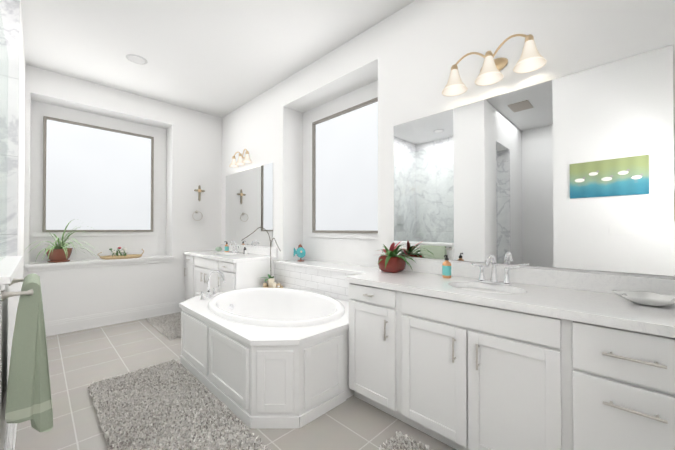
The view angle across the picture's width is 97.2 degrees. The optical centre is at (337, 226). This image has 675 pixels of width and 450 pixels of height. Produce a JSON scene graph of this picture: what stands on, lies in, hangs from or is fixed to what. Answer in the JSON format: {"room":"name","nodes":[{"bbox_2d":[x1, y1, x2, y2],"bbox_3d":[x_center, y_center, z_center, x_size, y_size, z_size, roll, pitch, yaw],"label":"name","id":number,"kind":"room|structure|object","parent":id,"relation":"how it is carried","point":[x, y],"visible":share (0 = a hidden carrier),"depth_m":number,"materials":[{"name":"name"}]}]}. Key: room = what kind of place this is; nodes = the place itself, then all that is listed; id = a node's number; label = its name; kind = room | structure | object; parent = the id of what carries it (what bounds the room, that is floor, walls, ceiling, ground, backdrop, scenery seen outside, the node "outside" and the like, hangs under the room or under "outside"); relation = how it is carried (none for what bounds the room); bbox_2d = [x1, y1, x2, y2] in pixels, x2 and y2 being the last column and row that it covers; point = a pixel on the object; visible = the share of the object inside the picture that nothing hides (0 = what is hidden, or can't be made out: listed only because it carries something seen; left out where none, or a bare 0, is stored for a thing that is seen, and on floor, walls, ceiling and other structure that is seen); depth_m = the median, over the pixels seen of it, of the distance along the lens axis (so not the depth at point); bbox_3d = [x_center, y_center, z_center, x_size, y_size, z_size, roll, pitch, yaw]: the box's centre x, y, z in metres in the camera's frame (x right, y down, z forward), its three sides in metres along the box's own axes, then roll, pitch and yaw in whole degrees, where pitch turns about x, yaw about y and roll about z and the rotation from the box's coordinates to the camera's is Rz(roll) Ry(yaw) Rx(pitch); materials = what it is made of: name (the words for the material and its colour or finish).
{"room":"bathroom","nodes":[
{"label":"bathroom","id":0,"kind":"room"},
{"bbox_2d":[0,0,19,256],"bbox_3d":[-2.305,-0.303,1.119,1.910,3.100,1.440,-1,-1,45],"label":"wall","id":1,"kind":"structure","parent":0,"point":[9,16],"depth_m":2.26,"materials":[{"name":"tile"}]},
{"bbox_2d":[0,25,25,449],"bbox_3d":[-2.521,-0.293,2.264,2.930,3.100,0.120,-1,-1,45],"label":"wall","id":2,"kind":"structure","parent":0,"point":[8,309],"depth_m":1.72,"materials":[{"name":"white paint"}]},
{"bbox_2d":[4,423,16,449],"bbox_3d":[-2.469,1.175,2.303,2.929,0.165,0.027,-1,-1,45],"label":"baseboard","id":3,"kind":"structure","parent":2,"relation":"attached to","point":[10,439],"depth_m":1.62,"materials":[{"name":"white paint"}]},
{"bbox_2d":[0,256,22,290],"bbox_3d":[-1.999,0.247,1.741,1.459,0.060,0.180,-1,-1,45],"label":"trim","id":4,"kind":"structure","parent":2,"relation":"on","point":[9,266],"depth_m":1.54,"materials":[{"name":"white paint"}]},
{"bbox_2d":[1,273,52,431],"bbox_3d":[-1.585,0.621,1.531,0.552,0.722,0.170,-1,-1,45],"label":"towel","id":5,"kind":"object","parent":2,"relation":"attached to","point":[28,397],"visible":0.92,"depth_m":1.38,"materials":[{"name":"green fabric"}]},
{"bbox_2d":[17,0,21,307],"bbox_3d":[-3.068,-0.297,1.792,0.120,3.100,1.560,-1,-1,45],"label":"wall","id":6,"kind":"structure","parent":0,"point":[20,25],"depth_m":2.45,"materials":[{"name":"white paint"}]},
{"bbox_2d":[23,65,221,321],"bbox_3d":[-3.513,-0.280,3.628,0.400,3.100,4.100,-1,-1,45],"label":"wall","id":7,"kind":"structure","parent":0,"point":[187,152],"depth_m":4.14,"materials":[{"name":"white paint"}]},
{"bbox_2d":[32,116,159,236],"bbox_3d":[-3.194,-0.615,4.062,0.045,1.483,1.360,-1,-1,45],"label":"window","id":8,"kind":"structure","parent":7,"relation":"in","point":[99,180],"depth_m":4.01,"materials":[{"name":"white glass"}]},
{"bbox_2d":[25,255,174,271],"bbox_3d":[-3.063,0.471,3.971,0.345,0.085,1.530,-1,-1,45],"label":"sill ledge","id":9,"kind":"object","parent":7,"relation":"attached to","point":[46,266],"visible":0.88,"depth_m":3.78,"materials":[{"name":"white paint"}]},
{"bbox_2d":[25,220,102,262],"bbox_3d":[-3.233,0.166,3.579,0.539,0.516,0.749,-1,-1,45],"label":"spider plant","id":10,"kind":"object","parent":9,"relation":"on","point":[56,253],"visible":1,"depth_m":3.55,"materials":[{"name":"green plant"}]},
{"bbox_2d":[97,247,143,259],"bbox_3d":[-2.941,0.349,4.055,0.270,0.158,0.522,-1,-1,45],"label":"tray","id":11,"kind":"object","parent":9,"relation":"on","point":[120,256],"visible":1,"depth_m":4.01,"materials":[{"name":"brown wood"}]},
{"bbox_2d":[45,300,184,336],"bbox_3d":[-2.894,1.190,3.931,0.031,0.165,1.680,-1,-1,45],"label":"baseboard","id":12,"kind":"structure","parent":7,"relation":"attached to","point":[62,326],"depth_m":3.86,"materials":[{"name":"white paint"}]},
{"bbox_2d":[194,185,204,200],"bbox_3d":[-2.173,-0.530,4.683,0.024,0.258,0.168,-1,-1,45],"label":"cross","id":13,"kind":"object","parent":7,"relation":"attached to","point":[199,190],"visible":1,"depth_m":4.68,"materials":[{"name":"beige"}]},
{"bbox_2d":[21,0,414,117],"bbox_3d":[-1.510,-1.900,1.445,6.600,0.100,5.400,-1,-1,45],"label":"ceiling","id":14,"kind":"structure","parent":0,"point":[220,58],"depth_m":2.93,"materials":[{"name":"white paint"}]},
{"bbox_2d":[126,54,147,64],"bbox_3d":[-2.196,-1.831,3.252,0.200,0.005,0.200,-1,-1,45],"label":"recessed light","id":15,"kind":"object","parent":14,"relation":"in","point":[136,59],"visible":1,"depth_m":3.25,"materials":[{"name":"grey plastic"}]},
{"bbox_2d":[15,312,455,449],"bbox_3d":[-1.510,1.300,1.415,6.600,0.100,5.400,-1,-1,45],"label":"floor","id":16,"kind":"structure","parent":0,"point":[80,361],"depth_m":2.03,"materials":[{"name":"tile"}]},
{"bbox_2d":[147,312,180,339],"bbox_3d":[-2.054,1.250,3.847,1.034,0.044,0.517,-1,-1,45],"label":"rug","id":17,"kind":"object","parent":16,"relation":"on","point":[168,326],"visible":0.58,"depth_m":3.77,"materials":[{"name":"grey carpet"}]},
{"bbox_2d":[87,360,270,449],"bbox_3d":[-1.041,1.232,1.857,1.947,0.044,0.649,-1,-1,45],"label":"rug","id":18,"kind":"object","parent":16,"relation":"on","point":[172,405],"visible":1,"depth_m":1.93,"materials":[{"name":"grey carpet"}]},
{"bbox_2d":[183,252,273,300],"bbox_3d":[-1.559,0.845,4.140,1.633,0.860,0.602,-1,-1,45],"label":"bathroom vanity","id":19,"kind":"object","parent":16,"relation":"on","point":[242,270],"depth_m":3.67,"materials":[{"name":"white paint"}]},
{"bbox_2d":[187,248,276,259],"bbox_3d":[-1.554,0.395,4.149,1.633,0.040,0.588,-1,-1,45],"label":"countertop","id":20,"kind":"structure","parent":19,"relation":"on","point":[220,255],"depth_m":3.88,"materials":[{"name":"white stone"}]},
{"bbox_2d":[225,241,228,251],"bbox_3d":[-1.673,0.297,4.482,0.059,0.160,0.069,-1,-1,45],"label":"soap bottle","id":21,"kind":"object","parent":20,"relation":"on","point":[226,248],"visible":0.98,"depth_m":4.46,"materials":[{"name":"teal plastic"}]},
{"bbox_2d":[227,241,240,252],"bbox_3d":[-1.503,0.285,4.257,0.272,0.181,0.153,-1,-1,45],"label":"faucet","id":22,"kind":"object","parent":20,"relation":"on","point":[236,250],"visible":1,"depth_m":4.27,"materials":[{"name":"silver metal"}]},
{"bbox_2d":[179,286,353,428],"bbox_3d":[-0.579,0.969,2.733,1.738,0.586,1.216,-1,-1,45],"label":"tub","id":23,"kind":"object","parent":16,"relation":"on","point":[261,357],"visible":0.92,"depth_m":2.07,"materials":[{"name":"white plastic"}]},
{"bbox_2d":[196,270,224,299],"bbox_3d":[-1.290,0.575,2.992,0.262,0.276,0.312,-1,-1,45],"label":"tub faucet","id":24,"kind":"object","parent":23,"relation":"on","point":[208,295],"visible":1,"depth_m":2.99,"materials":[{"name":"silver metal"}]},
{"bbox_2d":[241,227,282,287],"bbox_3d":[-0.878,0.360,3.558,0.462,0.718,0.355,-1,-1,45],"label":"potted plant","id":25,"kind":"object","parent":23,"relation":"on","point":[271,282],"visible":0.94,"depth_m":3.53,"materials":[{"name":"green plant"}]},
{"bbox_2d":[378,431,428,449],"bbox_3d":[0.494,1.227,1.360,0.805,0.044,0.449,-1,-1,45],"label":"rug","id":26,"kind":"object","parent":16,"relation":"on","point":[399,441],"visible":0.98,"depth_m":1.67,"materials":[{"name":"grey carpet"}]},
{"bbox_2d":[348,282,674,449],"bbox_3d":[0.858,0.823,1.742,1.703,0.860,0.602,-1,-1,45],"label":"bathroom vanity","id":27,"kind":"object","parent":16,"relation":"on","point":[462,358],"depth_m":1.42,"materials":[{"name":"white paint"}]},
{"bbox_2d":[345,270,674,333],"bbox_3d":[0.864,0.373,1.750,1.706,0.040,0.588,-1,-1,45],"label":"countertop","id":28,"kind":"structure","parent":27,"relation":"on","point":[593,305],"depth_m":1.48,"materials":[{"name":"white stone"}]},
{"bbox_2d":[377,242,421,272],"bbox_3d":[0.428,0.232,2.354,0.462,0.250,0.296,-1,-1,45],"label":"potted plant","id":29,"kind":"object","parent":28,"relation":"on","point":[390,261],"visible":1,"depth_m":2.32,"materials":[{"name":"red ceramic"}]},
{"bbox_2d":[442,255,450,277],"bbox_3d":[0.764,0.275,2.084,0.059,0.160,0.069,-1,-1,45],"label":"soap bottle","id":30,"kind":"object","parent":28,"relation":"on","point":[446,268],"visible":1,"depth_m":2.06,"materials":[{"name":"teal plastic"}]},
{"bbox_2d":[465,286,516,293],"bbox_3d":[0.865,0.451,1.743,0.420,0.140,0.300,-1,-1,45],"label":"sink","id":31,"kind":"object","parent":28,"relation":"in","point":[466,287],"depth_m":1.86,"materials":[{"name":"white ceramic"}]},
{"bbox_2d":[472,255,518,285],"bbox_3d":[0.946,0.262,1.827,0.272,0.181,0.153,-1,-1,45],"label":"faucet","id":32,"kind":"object","parent":28,"relation":"on","point":[494,280],"visible":1,"depth_m":1.84,"materials":[{"name":"silver metal"}]},
{"bbox_2d":[612,290,674,305],"bbox_3d":[1.406,0.327,1.345,0.246,0.042,0.207,-1,-1,45],"label":"dish","id":33,"kind":"object","parent":28,"relation":"on","point":[648,298],"visible":1,"depth_m":1.33,"materials":[{"name":"white ceramic"}]},
{"bbox_2d":[222,0,674,278],"bbox_3d":[-0.082,-0.282,3.401,5.590,3.100,0.410,-1,-1,45],"label":"wall","id":34,"kind":"structure","parent":0,"point":[400,63],"depth_m":2.49,"materials":[{"name":"white paint"}]},
{"bbox_2d":[229,149,251,167],"bbox_3d":[-1.386,-1.002,4.288,0.540,0.209,0.175,-1,-1,45],"label":"sconce","id":35,"kind":"object","parent":34,"relation":"attached to","point":[240,162],"visible":1,"depth_m":4.25,"materials":[{"name":"white glass"}]},
{"bbox_2d":[220,244,276,255],"bbox_3d":[-1.354,0.327,4.352,1.633,0.100,0.020,-1,-1,45],"label":"backsplash","id":36,"kind":"structure","parent":34,"relation":"attached to","point":[262,251],"depth_m":4.08,"materials":[{"name":"white stone"}]},
{"bbox_2d":[225,163,272,246],"bbox_3d":[-1.326,-0.286,4.341,1.380,1.095,0.006,-1,-1,45],"label":"mirror","id":37,"kind":"object","parent":34,"relation":"attached to","point":[249,203],"visible":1,"depth_m":4.26,"materials":[{"name":"clear glass"}]},
{"bbox_2d":[273,259,377,300],"bbox_3d":[-0.064,0.566,3.255,1.728,0.299,0.380,-1,-1,45],"label":"sill ledge","id":38,"kind":"object","parent":34,"relation":"attached to","point":[325,278],"visible":0.48,"depth_m":3.21,"materials":[{"name":"tile"}]},
{"bbox_2d":[294,244,305,260],"bbox_3d":[-0.472,0.315,3.676,0.236,0.210,0.084,-1,-1,45],"label":"fish figurine","id":39,"kind":"object","parent":38,"relation":"on","point":[300,252],"visible":1,"depth_m":3.63,"materials":[{"name":"teal ceramic"}]},
{"bbox_2d":[309,97,377,238],"bbox_3d":[0.073,-0.593,3.365,1.255,1.440,0.045,-1,-1,45],"label":"window","id":40,"kind":"structure","parent":34,"relation":"in","point":[344,173],"depth_m":3.35,"materials":[{"name":"white glass"}]},
{"bbox_2d":[442,34,546,95],"bbox_3d":[0.983,-1.067,1.927,0.618,0.232,0.189,-1,-1,45],"label":"sconce","id":41,"kind":"object","parent":34,"relation":"attached to","point":[531,59],"visible":0.98,"depth_m":1.90,"materials":[{"name":"white glass"}]},
{"bbox_2d":[394,45,674,275],"bbox_3d":[1.048,-0.315,1.985,1.590,1.110,0.006,-1,-1,45],"label":"mirror","id":42,"kind":"object","parent":34,"relation":"attached to","point":[574,171],"visible":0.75,"depth_m":1.75,"materials":[{"name":"clear glass"}]},
{"bbox_2d":[404,258,674,295],"bbox_3d":[1.047,0.305,1.969,1.659,0.100,0.020,-1,-1,45],"label":"backsplash","id":43,"kind":"structure","parent":34,"relation":"attached to","point":[572,280],"depth_m":1.71,"materials":[{"name":"white stone"}]},
{"bbox_3d":[-2.502,1.242,1.226,1.430,0.012,1.305,-1,-1,45],"label":"shower floor","id":44,"kind":"structure","parent":0,"visible":0},
{"bbox_2d":[0,12,7,259],"bbox_3d":[-1.998,-0.540,1.747,1.434,1.514,0.010,-1,-1,45],"label":"glass wall","id":45,"kind":"structure","parent":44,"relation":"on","point":[3,146],"depth_m":1.86,"materials":[{"name":"clear glass"}]}
]}

